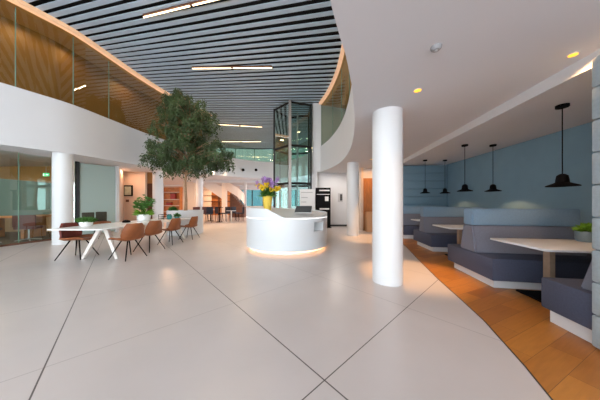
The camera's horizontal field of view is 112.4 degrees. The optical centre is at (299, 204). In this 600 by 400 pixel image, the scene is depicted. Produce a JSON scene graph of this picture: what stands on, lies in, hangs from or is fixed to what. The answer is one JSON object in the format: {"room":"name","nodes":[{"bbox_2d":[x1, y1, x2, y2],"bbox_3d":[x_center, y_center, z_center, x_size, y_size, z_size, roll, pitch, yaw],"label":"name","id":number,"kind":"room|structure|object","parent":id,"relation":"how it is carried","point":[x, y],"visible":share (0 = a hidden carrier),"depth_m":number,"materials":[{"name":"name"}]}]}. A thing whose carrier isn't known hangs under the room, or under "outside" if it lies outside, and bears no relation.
{"room":"office lobby","nodes":[
{"label":"office lobby","id":0,"kind":"room"},
{"bbox_2d":[5,214,51,231],"bbox_3d":[-11.750,-0.257,2.300,5.500,3.114,14.600,0,0,0],"label":"wall","id":1,"kind":"structure","parent":0,"point":[8,221],"depth_m":9.60,"materials":[{"name":"beige paint"}]},
{"bbox_2d":[0,166,51,182],"bbox_3d":[-11.710,-1.380,2.260,5.420,0.861,14.520,0,0,0],"label":"trim","id":2,"kind":"structure","parent":1,"relation":"attached to","point":[26,173],"depth_m":9.52,"materials":[{"name":"brown wood"}]},
{"bbox_2d":[0,239,51,246],"bbox_3d":[-9.331,1.270,2.100,0.058,0.060,12.209,0,0,3],"label":"baseboard","id":3,"kind":"structure","parent":1,"relation":"attached to","point":[44,239],"depth_m":6.66,"materials":[{"name":"brown wood"}]},
{"bbox_2d":[0,153,75,242],"bbox_3d":[-9.367,-0.239,2.100,0.070,3.038,12.209,0,0,3],"label":"window","id":4,"kind":"structure","parent":1,"relation":"in","point":[18,197],"depth_m":6.71,"materials":[{"name":"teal glass"}]},
{"bbox_2d":[76,161,114,234],"bbox_3d":[-8.911,-0.233,8.786,0.129,3.065,1.317,0,0,21],"label":"window","id":5,"kind":"structure","parent":1,"relation":"in","point":[95,184],"depth_m":8.75,"materials":[{"name":"grey"}]},
{"bbox_2d":[0,232,88,244],"bbox_3d":[-11.800,1.294,2.300,5.400,0.001,14.600,0,0,0],"label":"floor","id":6,"kind":"structure","parent":0,"point":[10,237],"depth_m":7.67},
{"bbox_2d":[0,215,51,238],"bbox_3d":[-11.300,0.880,7.900,1.900,0.840,1.200,0,0,-10],"label":"meeting table","id":7,"kind":"object","parent":6,"relation":"on","point":[40,219],"visible":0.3,"depth_m":8.11,"materials":[{"name":"orange wood"}]},
{"bbox_2d":[12,215,42,240],"bbox_3d":[-9.850,0.788,7.300,0.544,1.015,0.544,0,0,-30],"label":"chair","id":8,"kind":"object","parent":6,"relation":"on","point":[28,222],"visible":0.87,"depth_m":7.10,"materials":[{"name":"leather"}]},
{"bbox_2d":[0,15,201,146],"bbox_3d":[-9.387,-4.395,4.437,1.061,2.590,19.075,0,0,14],"label":"glass railing","id":9,"kind":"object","parent":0,"point":[44,66],"depth_m":7.24,"materials":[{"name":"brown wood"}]},
{"bbox_2d":[15,7,108,118],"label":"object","id":10,"kind":"structure","parent":9,"relation":"in","point":[15,7],"depth_m":6.77,"materials":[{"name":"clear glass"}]},
{"bbox_2d":[7,0,202,112],"bbox_3d":[-8.467,-5.780,4.148,1.217,0.120,18.619,0,0,14],"label":"trim","id":11,"kind":"structure","parent":9,"relation":"attached to","point":[20,3],"depth_m":6.87,"materials":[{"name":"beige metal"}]},
{"bbox_2d":[0,0,201,119],"bbox_3d":[-8.473,-5.690,4.286,5.352,0.001,18.572,0,0,0],"label":"ceiling","id":12,"kind":"structure","parent":0,"point":[25,18],"depth_m":7.10,"materials":[{"name":"brown wood"}]},
{"bbox_2d":[119,168,123,230],"bbox_3d":[-9.375,-0.297,10.545,0.001,3.194,2.602,0,0,-37],"label":"wall","id":13,"kind":"structure","parent":0,"point":[121,172],"depth_m":10.62,"materials":[{"name":"white paint"}]},
{"bbox_2d":[114,166,118,231],"bbox_3d":[-8.610,-0.253,9.440,0.140,3.106,0.120,0,0,0],"label":"trim","id":14,"kind":"structure","parent":13,"relation":"attached to","point":[116,167],"depth_m":9.38,"materials":[{"name":"white paint"}]},
{"bbox_2d":[124,172,143,220],"bbox_3d":[-9.775,-0.297,11.650,1.650,3.194,0.100,0,0,0],"label":"wall","id":15,"kind":"structure","parent":0,"point":[136,179],"depth_m":11.60,"materials":[{"name":"white paint"}]},
{"bbox_2d":[124,185,132,195],"bbox_3d":[-9.900,-0.800,11.560,0.552,0.616,0.040,0,0,0],"label":"framed picture","id":16,"kind":"object","parent":15,"relation":"attached to","point":[128,189],"visible":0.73,"depth_m":11.56,"materials":[{"name":"beige paper"}]},
{"bbox_2d":[124,186,130,194],"bbox_3d":[-9.900,-0.800,11.572,0.408,0.484,0.015,0,0,0],"label":"print","id":17,"kind":"object","parent":16,"relation":"attached to","point":[127,189],"depth_m":11.56},
{"bbox_2d":[144,172,146,226],"bbox_3d":[-8.935,-0.297,11.625,0.070,3.194,0.150,0,0,0],"label":"trim","id":18,"kind":"structure","parent":15,"relation":"attached to","point":[145,173],"depth_m":11.58,"materials":[{"name":"white paint"}]},
{"bbox_2d":[0,82,354,177],"bbox_3d":[-3.717,-2.289,4.731,9.950,2.122,22.501,0,0,17],"label":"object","id":19,"kind":"structure","parent":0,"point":[28,119],"depth_m":6.93,"materials":[{"name":"white paint"}]},
{"bbox_2d":[23,0,341,148],"bbox_3d":[-4.098,-5.865,8.447,11.903,0.030,25.163,0,0,0],"label":"ceiling slats","id":20,"kind":"structure","parent":0,"point":[229,135],"depth_m":7.85,"materials":[{"name":"paint"}]},
{"bbox_2d":[143,0,216,17],"bbox_3d":[-3.150,-5.835,5.820,3.400,0.190,0.060,0,0,12],"label":"lamp","id":21,"kind":"object","parent":20,"relation":"hanging from","point":[197,2],"visible":0.89,"depth_m":5.91,"materials":[{"name":"white plastic"}]},
{"bbox_2d":[192,65,271,68],"bbox_3d":[-2.870,-5.835,8.490,3.380,0.190,0.062,0,0,1],"label":"lamp","id":22,"kind":"object","parent":20,"relation":"hanging from","point":[268,66],"visible":0.89,"depth_m":8.48,"materials":[{"name":"white plastic"}]},
{"bbox_2d":[220,123,261,126],"bbox_3d":[-4.400,-5.835,14.700,3.200,0.190,0.061,0,0,-9],"label":"lamp","id":23,"kind":"object","parent":20,"relation":"hanging from","point":[220,123],"visible":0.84,"depth_m":14.71,"materials":[{"name":"white plastic"}]},
{"bbox_2d":[222,141,260,141],"bbox_3d":[-5.400,-5.835,18.400,3.600,0.190,0.060,0,0,0],"label":"lamp","id":24,"kind":"object","parent":20,"relation":"hanging from","point":[222,141],"visible":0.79,"depth_m":18.39,"materials":[{"name":"white plastic"}]},
{"bbox_2d":[28,0,340,148],"bbox_3d":[-4.150,-6.150,8.150,12.100,0.600,26.300,0,0,0],"label":"ceiling","id":25,"kind":"structure","parent":0,"point":[38,2],"depth_m":8.00,"materials":[{"name":"black"}]},
{"bbox_2d":[183,182,195,209],"bbox_3d":[-10.975,-0.465,20.000,1.150,3.530,0.400,0,0,0],"label":"wall pier","id":26,"kind":"object","parent":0,"point":[191,187],"visible":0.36,"depth_m":19.80,"materials":[{"name":"white paint"}]},
{"bbox_2d":[164,186,239,199],"bbox_3d":[-12.900,-0.575,26.100,10.200,3.750,0.200,0,0,0],"label":"wall","id":27,"kind":"structure","parent":0,"point":[164,186],"depth_m":26.00,"materials":[{"name":"white paint"}]},
{"bbox_2d":[240,190,299,205],"bbox_3d":[-1.400,-0.850,26.085,12.800,2.100,0.130,0,0,0],"label":"window","id":28,"kind":"structure","parent":27,"relation":"in","point":[252,196],"depth_m":26.08,"materials":[{"name":"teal glass"}]},
{"bbox_2d":[240,186,307,207],"bbox_3d":[-1.400,-0.575,26.100,12.800,3.750,0.200,0,0,0],"label":"sill","id":29,"kind":"structure","parent":27,"relation":"attached to","point":[241,187],"depth_m":26.00,"materials":[{"name":"white paint"}]},
{"bbox_2d":[203,188,211,214],"bbox_3d":[-12.200,-0.400,24.750,2.600,3.400,0.100,0,0,0],"label":"wall","id":30,"kind":"structure","parent":0,"point":[206,191],"depth_m":24.70,"materials":[{"name":"white paint"}]},
{"bbox_2d":[206,146,307,161],"bbox_3d":[-3.850,-4.625,20.900,11.500,3.050,0.800,0,0,0],"label":"window","id":31,"kind":"structure","parent":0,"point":[263,155],"depth_m":21.20,"materials":[{"name":"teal glass"}]},
{"bbox_2d":[0,215,550,399],"bbox_3d":[-7.000,1.300,12.500,22.000,0.001,35.000,0,0,0],"label":"floor","id":32,"kind":"structure","parent":0,"point":[209,316],"depth_m":2.16,"materials":[{"name":"tile"}]},
{"bbox_2d":[52,152,73,244],"bbox_3d":[-7.900,-0.199,6.700,0.480,2.998,0.480,0,0,0],"label":"column","id":33,"kind":"structure","parent":32,"relation":"on","point":[62,163],"depth_m":6.52,"materials":[{"name":"paint"}]},
{"bbox_2d":[54,222,99,260],"bbox_3d":[-5.443,0.874,4.927,0.607,0.860,0.568,0,0,-8],"label":"dining chair","id":34,"kind":"object","parent":32,"relation":"on","point":[65,235],"visible":0.84,"depth_m":4.90,"materials":[{"name":"brown leather"}]},
{"bbox_2d":[80,212,98,240],"bbox_3d":[-7.980,0.801,7.600,0.520,1.002,0.484,0,0,38],"label":"lounge chair","id":35,"kind":"object","parent":32,"relation":"on","point":[84,214],"visible":0.34,"depth_m":7.71,"materials":[{"name":"black leather"}]},
{"bbox_2d":[94,212,110,232],"bbox_3d":[-8.220,0.801,8.360,0.520,1.002,0.484,0,0,38],"label":"dining chair","id":36,"kind":"object","parent":32,"relation":"on","point":[101,216],"visible":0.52,"depth_m":8.44,"materials":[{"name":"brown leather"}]},
{"bbox_2d":[47,218,190,258],"bbox_3d":[-4.920,0.917,6.265,1.290,0.765,3.770,0,0,0],"label":"dining table","id":37,"kind":"object","parent":32,"relation":"on","point":[105,227],"visible":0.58,"depth_m":4.88,"materials":[{"name":"white metal"}]},
{"bbox_2d":[75,216,97,226],"bbox_3d":[-5.311,0.403,5.002,0.457,0.261,0.426,0,0,0],"label":"potted plant","id":38,"kind":"object","parent":37,"relation":"on","point":[84,221],"visible":1,"depth_m":4.90,"materials":[{"name":"white ceramic"}]},
{"bbox_2d":[130,194,155,220],"bbox_3d":[-5.147,0.102,6.637,0.684,0.864,0.906,0,0,-37],"label":"potted palm","id":39,"kind":"object","parent":37,"relation":"on","point":[144,215],"visible":0.99,"depth_m":6.54,"materials":[{"name":"green plant"}]},
{"bbox_2d":[137,214,150,220],"bbox_3d":[-5.140,0.426,6.620,0.380,0.215,0.380,0,0,0],"label":"pot","id":40,"kind":"object","parent":39,"relation":"attached to","point":[140,217],"depth_m":6.48,"materials":[{"name":"white ceramic"}]},
{"bbox_2d":[108,223,146,261],"bbox_3d":[-4.177,0.874,4.894,0.607,0.860,0.568,0,0,14],"label":"dining chair","id":41,"kind":"object","parent":32,"relation":"on","point":[134,231],"visible":1,"depth_m":4.75,"materials":[{"name":"brown leather"}]},
{"bbox_2d":[133,220,164,252],"bbox_3d":[-4.277,0.874,5.716,0.607,0.860,0.568,0,0,10],"label":"dining chair","id":42,"kind":"object","parent":32,"relation":"on","point":[153,227],"visible":0.87,"depth_m":5.57,"materials":[{"name":"brown leather"}]},
{"bbox_2d":[147,172,151,218],"bbox_3d":[-8.650,-0.303,11.930,1.100,3.206,0.060,0,0,0],"label":"door","id":43,"kind":"structure","parent":32,"relation":"on","point":[149,174],"depth_m":11.90,"materials":[{"name":"brown wood"}]},
{"bbox_2d":[152,171,163,227],"bbox_3d":[-8.050,-0.293,11.400,0.520,3.186,0.520,0,0,0],"label":"column","id":44,"kind":"structure","parent":32,"relation":"on","point":[157,182],"depth_m":11.20,"materials":[{"name":"paint"}]},
{"bbox_2d":[157,218,182,244],"bbox_3d":[-4.307,0.874,6.697,0.607,0.860,0.568,0,0,6],"label":"dining chair","id":45,"kind":"object","parent":32,"relation":"on","point":[175,223],"visible":0.96,"depth_m":6.56,"materials":[{"name":"brown leather"}]},
{"bbox_2d":[164,187,182,217],"bbox_3d":[-12.600,-0.200,19.725,1.880,3.000,0.450,0,0,0],"label":"shelf unit","id":46,"kind":"object","parent":32,"relation":"on","point":[178,203],"visible":0.45,"depth_m":19.90,"materials":[{"name":"orange wood"}]},
{"bbox_2d":[170,193,176,198],"bbox_3d":[-12.400,-0.832,19.700,0.480,0.600,0.340,0,0,0],"label":"storage box","id":47,"kind":"object","parent":46,"relation":"on","point":[172,195],"visible":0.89,"depth_m":19.55,"materials":[{"name":"red paint"}]},
{"bbox_2d":[166,210,202,235],"bbox_3d":[-5.150,0.775,9.050,1.440,1.050,1.440,0,0,0],"label":"round planter","id":48,"kind":"object","parent":32,"relation":"on","point":[189,213],"visible":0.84,"depth_m":8.51,"materials":[{"name":"white paint"}]},
{"bbox_2d":[168,206,177,210],"bbox_3d":[-5.494,0.184,8.725,0.433,0.260,0.443,0,0,-30],"label":"shrub","id":49,"kind":"object","parent":48,"relation":"in","point":[172,208],"visible":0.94,"depth_m":8.65,"materials":[{"name":"green plant"}]},
{"bbox_2d":[137,88,235,210],"bbox_3d":[-4.943,-2.386,9.016,3.791,5.417,3.197,0,0,-27],"label":"indoor tree","id":50,"kind":"object","parent":48,"relation":"in","point":[182,128],"visible":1,"depth_m":8.65,"materials":[{"name":"green plant"}]},
{"bbox_2d":[178,216,199,239],"bbox_3d":[-4.216,0.874,7.679,0.607,0.860,0.568,0,0,2],"label":"dining chair","id":51,"kind":"object","parent":32,"relation":"on","point":[193,221],"visible":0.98,"depth_m":7.53,"materials":[{"name":"brown leather"}]},
{"bbox_2d":[196,178,202,209],"bbox_3d":[-7.900,-0.381,15.800,0.520,3.362,0.520,0,0,0],"label":"column","id":52,"kind":"structure","parent":32,"relation":"on","point":[199,182],"depth_m":15.57,"materials":[{"name":"paint"}]},
{"bbox_2d":[205,207,212,222],"bbox_3d":[-6.652,0.741,14.710,0.480,1.122,0.500,0,0,-11],"label":"cafe chair","id":53,"kind":"object","parent":32,"relation":"on","point":[209,210],"visible":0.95,"depth_m":14.86,"materials":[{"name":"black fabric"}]},
{"bbox_2d":[203,191,237,214],"bbox_3d":[-9.935,-0.350,24.950,4.330,3.300,0.500,0,0,0],"label":"shelf unit","id":54,"kind":"object","parent":32,"relation":"on","point":[216,201],"visible":0.13,"depth_m":25.10,"materials":[{"name":"orange wood"}]},
{"bbox_2d":[203,183,245,217],"bbox_3d":[-7.600,-0.425,20.300,4.000,3.450,2.000,0,0,0],"label":"staircase","id":55,"kind":"structure","parent":32,"relation":"on","point":[220,191],"depth_m":19.73,"materials":[{"name":"white paint"}]},
{"bbox_2d":[221,207,230,221],"bbox_3d":[-5.747,0.741,15.610,0.480,1.122,0.500,0,0,17],"label":"cafe chair","id":56,"kind":"object","parent":32,"relation":"on","point":[226,208],"visible":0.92,"depth_m":15.76,"materials":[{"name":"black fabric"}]},
{"bbox_2d":[244,183,245,206],"bbox_3d":[-5.875,-0.493,21.500,0.250,3.586,0.200,0,0,0],"label":"trim","id":57,"kind":"structure","parent":32,"relation":"on","point":[244,183],"depth_m":21.40,"materials":[{"name":"white paint"}]},
{"bbox_2d":[246,207,326,254],"bbox_3d":[-0.400,0.693,6.320,2.486,1.215,2.486,0,0,0],"label":"reception desk","id":58,"kind":"object","parent":32,"relation":"on","point":[275,231],"visible":0.88,"depth_m":5.23,"materials":[{"name":"paint"}]},
{"bbox_2d":[263,196,271,209],"bbox_3d":[-1.070,-0.052,6.620,0.340,0.480,0.340,0,0,0],"label":"flower vase","id":59,"kind":"object","parent":58,"relation":"on","point":[267,201],"visible":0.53,"depth_m":6.50,"materials":[{"name":"yellow ceramic"}]},
{"bbox_2d":[255,176,280,196],"bbox_3d":[-1.033,-0.532,6.578,0.835,0.825,0.749,0,0,23],"label":"bouquet","id":60,"kind":"object","parent":59,"relation":"in","point":[270,191],"visible":0.98,"depth_m":6.52,"materials":[{"name":"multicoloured plant"}]},
{"bbox_2d":[250,247,323,253],"bbox_3d":[-0.400,1.234,6.320,2.360,0.041,2.360,0,0,0],"label":"light","id":61,"kind":"object","parent":58,"relation":"attached to","point":[319,248],"depth_m":5.25,"materials":[{"name":"beige"}]},
{"bbox_2d":[271,208,323,217],"bbox_3d":[-0.400,0.251,6.320,2.360,0.234,2.360,0,0,0],"label":"countertop","id":62,"kind":"structure","parent":58,"relation":"on","point":[286,213],"depth_m":6.13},
{"bbox_2d":[294,206,312,212],"bbox_3d":[0.100,0.144,6.000,0.520,0.207,0.400,0,0,8],"label":"tablet","id":63,"kind":"object","parent":58,"relation":"on","point":[299,209],"visible":1,"depth_m":5.97,"materials":[{"name":"paint"}]},
{"bbox_2d":[273,100,311,207],"bbox_3d":[-0.449,-2.192,11.994,2.267,6.985,2.138,0,0,0],"label":"lift tower","id":64,"kind":"object","parent":32,"relation":"on","point":[308,184],"visible":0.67,"depth_m":11.90,"materials":[{"name":"grey metal"}]},
{"bbox_2d":[300,189,314,209],"bbox_3d":[0.390,0.240,10.748,0.820,2.120,0.104,0,0,0],"label":"board","id":65,"kind":"object","parent":32,"relation":"on","point":[307,196],"visible":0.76,"depth_m":10.70,"materials":[{"name":"white"}]},
{"bbox_2d":[316,188,331,227],"bbox_3d":[1.300,0.175,11.350,0.900,2.250,0.400,0,0,0],"label":"kiosk","id":66,"kind":"object","parent":32,"relation":"on","point":[323,195],"visible":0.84,"depth_m":11.29,"materials":[{"name":"black"}]},
{"bbox_2d":[347,162,358,235],"bbox_3d":[2.240,-0.235,8.500,0.500,3.070,0.500,0,0,0],"label":"column","id":67,"kind":"structure","parent":32,"relation":"on","point":[352,167],"depth_m":8.28,"materials":[{"name":"paint"}]},
{"bbox_2d":[365,212,371,231],"bbox_3d":[3.450,0.825,9.775,0.500,0.950,0.350,0,0,0],"label":"base cabinet","id":68,"kind":"object","parent":32,"relation":"on","point":[368,215],"visible":0.57,"depth_m":9.60,"materials":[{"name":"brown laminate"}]},
{"bbox_2d":[372,106,402,286],"bbox_3d":[1.485,-0.133,3.420,0.480,2.867,0.480,0,0,0],"label":"column","id":69,"kind":"structure","parent":32,"relation":"on","point":[387,122],"depth_m":3.21,"materials":[{"name":"paint"}]},
{"bbox_2d":[410,251,552,399],"bbox_3d":[2.071,1.299,2.076,0.716,0.002,14.364,0,0,13],"label":"trim","id":70,"kind":"structure","parent":32,"relation":"in","point":[410,251],"depth_m":1.88,"materials":[{"name":"black metal"}]},
{"bbox_2d":[0,0,599,185],"bbox_3d":[-4.500,-1.913,12.500,27.000,1.434,35.000,0,0,0],"label":"ceiling","id":71,"kind":"structure","parent":0,"point":[492,52],"depth_m":2.28,"materials":[{"name":"paint"}]},
{"bbox_2d":[193,180,307,182],"bbox_3d":[-3.250,-1.978,17.025,11.500,0.256,0.250,0,0,0],"label":"trim","id":72,"kind":"structure","parent":71,"relation":"attached to","point":[194,181],"depth_m":16.90,"materials":[{"name":"white paint"}]},
{"bbox_2d":[430,43,441,52],"bbox_3d":[1.300,-1.485,1.920,0.100,0.041,0.100,0,0,0],"label":"smoke detector","id":73,"kind":"object","parent":71,"relation":"attached to","point":[436,47],"visible":1,"depth_m":1.90,"materials":[{"name":"grey plastic"}]},
{"bbox_2d":[457,144,472,191],"bbox_3d":[4.100,-0.910,5.000,0.316,1.160,0.316,0,0,0],"label":"pendant lamp","id":74,"kind":"object","parent":71,"relation":"hanging from","point":[464,186],"visible":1,"depth_m":4.96,"materials":[{"name":"black metal"}]},
{"bbox_2d":[484,144,501,191],"bbox_3d":[4.800,-0.910,5.000,0.316,1.160,0.316,0,0,0],"label":"pendant lamp","id":75,"kind":"object","parent":71,"relation":"hanging from","point":[492,188],"visible":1,"depth_m":4.96,"materials":[{"name":"black metal"}]},
{"bbox_2d":[545,103,581,186],"bbox_3d":[3.680,-0.827,2.820,0.316,1.143,0.316,0,0,0],"label":"pendant lamp","id":76,"kind":"object","parent":71,"relation":"hanging from","point":[561,180],"visible":1,"depth_m":2.80,"materials":[{"name":"black metal"}]},
{"bbox_2d":[566,51,580,57],"bbox_3d":[2.745,-1.506,2.020,0.089,0.013,0.089,0,0,7],"label":"recessed light","id":77,"kind":"object","parent":71,"relation":"in","point":[573,54],"visible":1,"depth_m":2.01,"materials":[{"name":"white paint"}]},
{"bbox_2d":[312,103,320,209],"bbox_3d":[1.040,-2.270,11.650,0.640,7.140,0.200,0,0,0],"label":"wall","id":78,"kind":"structure","parent":0,"point":[316,107],"depth_m":11.55,"materials":[{"name":"white paint"}]},
{"bbox_2d":[317,173,346,224],"bbox_3d":[1.875,-0.307,12.175,2.250,3.214,0.150,0,0,0],"label":"wall","id":79,"kind":"structure","parent":0,"point":[337,182],"depth_m":12.10,"materials":[{"name":"white paint"}]},
{"bbox_2d":[338,193,342,201],"bbox_3d":[2.420,-0.420,12.082,0.280,0.520,0.035,0,0,0],"label":"intercom","id":80,"kind":"object","parent":79,"relation":"attached to","point":[340,195],"visible":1,"depth_m":12.07,"materials":[{"name":"grey plastic"}]},
{"bbox_2d":[321,105,345,145],"bbox_3d":[1.966,-4.625,16.000,1.533,3.050,9.000,0,0,0],"label":"wall","id":81,"kind":"structure","parent":0,"point":[330,116],"depth_m":11.65,"materials":[{"name":"glass"}]},
{"bbox_2d":[319,45,344,104],"bbox_3d":[0.042,-5.780,3.089,1.760,0.120,16.971,0,0,13],"label":"trim","id":82,"kind":"structure","parent":81,"relation":"attached to","point":[342,51],"depth_m":8.93,"materials":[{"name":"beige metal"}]},
{"bbox_2d":[341,69,349,121],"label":"window","id":83,"kind":"structure","parent":81,"relation":"in","point":[341,69],"depth_m":8.32,"materials":[{"name":"clear glass"}]},
{"bbox_2d":[321,52,351,108],"bbox_3d":[0.342,-5.690,3.178,5.884,0.001,17.559,0,0,0],"label":"ceiling","id":84,"kind":"structure","parent":0,"point":[333,99],"depth_m":10.02,"materials":[{"name":"brown wood"}]},
{"bbox_2d":[359,168,362,230],"bbox_3d":[3.060,-0.305,11.050,0.120,3.210,2.300,0,0,0],"label":"wall","id":85,"kind":"structure","parent":0,"point":[360,169],"depth_m":9.90,"materials":[{"name":"white paint"}]},
{"bbox_2d":[363,168,371,177],"bbox_3d":[3.610,-1.575,10.125,0.980,0.510,0.150,0,0,0],"label":"lintel","id":86,"kind":"object","parent":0,"point":[367,172],"visible":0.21,"depth_m":10.05,"materials":[{"name":"white paint"}]},
{"bbox_2d":[363,178,371,230],"bbox_3d":[3.535,-0.010,10.085,0.830,2.620,0.070,0,0,0],"label":"door","id":87,"kind":"structure","parent":86,"relation":"attached to","point":[367,182],"depth_m":10.05,"materials":[{"name":"orange wood"}]},
{"bbox_2d":[403,165,445,204],"bbox_3d":[5.150,-0.175,8.375,2.314,2.950,0.001,0,0,6],"label":"wall","id":88,"kind":"structure","parent":0,"point":[420,165],"depth_m":8.36,"materials":[{"name":"blue paint"}]},
{"bbox_2d":[403,165,447,206],"bbox_3d":[4.908,-0.150,8.268,2.080,2.860,0.140,0,0,7],"label":"wall panel","id":89,"kind":"object","parent":88,"relation":"attached to","point":[415,178],"visible":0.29,"depth_m":8.18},
{"bbox_2d":[403,165,447,172],"bbox_3d":[4.908,-1.438,8.268,2.080,0.284,0.140,0,0,7],"label":"wall panel","id":90,"kind":"object","parent":89,"relation":"on","point":[441,168],"depth_m":8.17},
{"bbox_2d":[403,173,447,180],"bbox_3d":[4.908,-1.132,8.268,2.080,0.316,0.140,0,0,7],"label":"wall panel","id":91,"kind":"object","parent":89,"relation":"on","point":[406,176],"depth_m":8.17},
{"bbox_2d":[403,181,447,188],"bbox_3d":[4.908,-0.810,8.268,2.080,0.316,0.140,0,0,7],"label":"wall panel","id":92,"kind":"object","parent":89,"relation":"on","point":[406,184],"depth_m":8.17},
{"bbox_2d":[403,189,447,196],"bbox_3d":[4.908,-0.488,8.268,2.080,0.316,0.140,0,0,7],"label":"wall panel","id":93,"kind":"object","parent":89,"relation":"on","point":[406,192],"depth_m":8.19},
{"bbox_2d":[403,197,447,203],"bbox_3d":[4.908,-0.166,8.268,2.080,0.316,0.140,0,0,7],"label":"cushion","id":94,"kind":"object","parent":89,"relation":"on","point":[406,200],"depth_m":8.17,"materials":[{"name":"fabric"}]},
{"bbox_2d":[403,205,447,206],"bbox_3d":[4.908,0.156,8.268,2.080,0.316,0.140,0,0,7],"label":"cushion","id":95,"kind":"object","parent":89,"relation":"on","point":[403,205],"depth_m":8.17,"materials":[{"name":"fabric"}]},
{"bbox_2d":[403,238,599,399],"bbox_3d":[4.900,1.300,2.000,8.200,0.001,14.000,0,0,0],"label":"floor","id":96,"kind":"structure","parent":0,"point":[566,365],"depth_m":2.01,"materials":[{"name":"brown wood"}]},
{"bbox_2d":[403,206,446,238],"bbox_3d":[4.912,0.686,7.788,1.850,1.228,0.470,0,0,7],"label":"bench","id":97,"kind":"object","parent":96,"relation":"on","point":[409,212],"visible":0.15,"depth_m":7.95,"materials":[{"name":"grey fabric"}]},
{"bbox_2d":[432,224,462,255],"bbox_3d":[4.340,0.917,4.871,1.700,0.765,0.840,0,0,9],"label":"table","id":98,"kind":"object","parent":96,"relation":"on","point":[459,228],"visible":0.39,"depth_m":4.91,"materials":[{"name":"brown wood"}]},
{"bbox_2d":[413,207,483,251],"bbox_3d":[4.490,0.686,5.943,1.680,1.228,1.200,0,0,9],"label":"bench","id":99,"kind":"object","parent":96,"relation":"on","point":[433,238],"visible":0.62,"depth_m":5.83,"materials":[{"name":"grey fabric"}]},
{"bbox_2d":[448,208,591,289],"bbox_3d":[3.929,0.686,3.499,1.860,1.228,1.200,0,0,9],"label":"bench","id":100,"kind":"object","parent":96,"relation":"on","point":[497,264],"visible":0.76,"depth_m":3.34,"materials":[{"name":"grey fabric"}]},
{"bbox_2d":[490,238,595,301],"bbox_3d":[3.880,0.917,2.685,1.780,0.765,0.860,0,0,9],"label":"table","id":101,"kind":"object","parent":96,"relation":"on","point":[549,247],"visible":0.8,"depth_m":2.74,"materials":[{"name":"brown wood"}]},
{"bbox_2d":[572,222,591,242],"bbox_3d":[4.131,0.393,2.913,0.268,0.283,0.254,0,0,-30],"label":"potted succulent","id":102,"kind":"object","parent":101,"relation":"on","point":[582,232],"visible":0.73,"depth_m":2.88,"materials":[{"name":"green plant"}]},
{"bbox_2d":[574,230,591,242],"bbox_3d":[4.130,0.459,2.900,0.211,0.150,0.211,0,0,0],"label":"pot","id":103,"kind":"object","parent":102,"relation":"attached to","point":[579,235],"depth_m":2.87,"materials":[{"name":"grey ceramic"}]},
{"bbox_2d":[541,217,599,342],"bbox_3d":[3.662,0.686,1.916,1.930,1.228,0.470,0,0,9],"label":"bench","id":104,"kind":"object","parent":96,"relation":"on","point":[568,300],"visible":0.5,"depth_m":2.02,"materials":[{"name":"grey fabric"}]},
{"bbox_2d":[592,55,599,348],"bbox_3d":[3.621,-0.022,1.600,2.000,2.605,0.160,0,0,9],"label":"wall","id":105,"kind":"structure","parent":96,"relation":"on","point":[595,61],"depth_m":1.79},
{"bbox_2d":[403,49,599,162],"bbox_3d":[3.157,-1.485,3.300,0.001,0.578,10.790,0,0,11],"label":"trim","id":106,"kind":"structure","parent":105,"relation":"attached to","point":[585,63],"depth_m":2.70,"materials":[{"name":"white paint"}]},
{"bbox_2d":[592,55,599,86],"bbox_3d":[3.621,-1.190,1.600,2.000,0.269,0.160,0,0,9],"label":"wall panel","id":107,"kind":"object","parent":105,"relation":"on","point":[595,61],"depth_m":1.79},
{"bbox_2d":[592,86,599,119],"bbox_3d":[3.621,-0.907,1.600,2.000,0.287,0.160,0,0,9],"label":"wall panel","id":108,"kind":"object","parent":105,"relation":"on","point":[596,91],"depth_m":1.79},
{"bbox_2d":[592,119,599,151],"bbox_3d":[3.621,-0.616,1.600,2.000,0.287,0.160,0,0,9],"label":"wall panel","id":109,"kind":"object","parent":105,"relation":"on","point":[595,124],"depth_m":1.80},
{"bbox_2d":[592,152,599,184],"bbox_3d":[3.621,-0.324,1.600,2.000,0.287,0.160,0,0,9],"label":"wall panel","id":110,"kind":"object","parent":105,"relation":"on","point":[595,156],"depth_m":1.80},
{"bbox_2d":[592,185,599,216],"bbox_3d":[3.621,-0.032,1.600,2.000,0.287,0.160,0,0,9],"label":"cushion","id":111,"kind":"object","parent":105,"relation":"on","point":[596,188],"depth_m":1.79,"materials":[{"name":"grey fabric"}]},
{"bbox_2d":[592,218,599,249],"bbox_3d":[3.621,0.261,1.600,2.000,0.287,0.160,0,0,9],"label":"cushion","id":112,"kind":"object","parent":105,"relation":"on","point":[595,221],"depth_m":1.79,"materials":[{"name":"grey fabric"}]},
{"bbox_2d":[592,250,599,282],"bbox_3d":[3.621,0.552,1.600,2.000,0.287,0.160,0,0,9],"label":"cushion","id":113,"kind":"object","parent":105,"relation":"on","point":[595,253],"depth_m":1.79,"materials":[{"name":"grey fabric"}]},
{"bbox_2d":[592,282,599,315],"bbox_3d":[3.621,0.845,1.600,2.000,0.287,0.160,0,0,9],"label":"cushion","id":114,"kind":"object","parent":105,"relation":"on","point":[595,286],"depth_m":1.80,"materials":[{"name":"grey fabric"}]},
{"bbox_2d":[592,315,599,348],"bbox_3d":[3.621,1.137,1.600,2.000,0.287,0.160,0,0,9],"label":"cushion","id":115,"kind":"object","parent":105,"relation":"on","point":[595,318],"depth_m":1.79,"materials":[{"name":"grey fabric"}]},
{"bbox_2d":[446,122,597,253],"bbox_3d":[4.946,-0.162,3.100,0.001,2.924,10.402,0,0,11],"label":"wall","id":116,"kind":"structure","parent":0,"point":[522,171],"depth_m":4.57,"materials":[{"name":"blue paint"}]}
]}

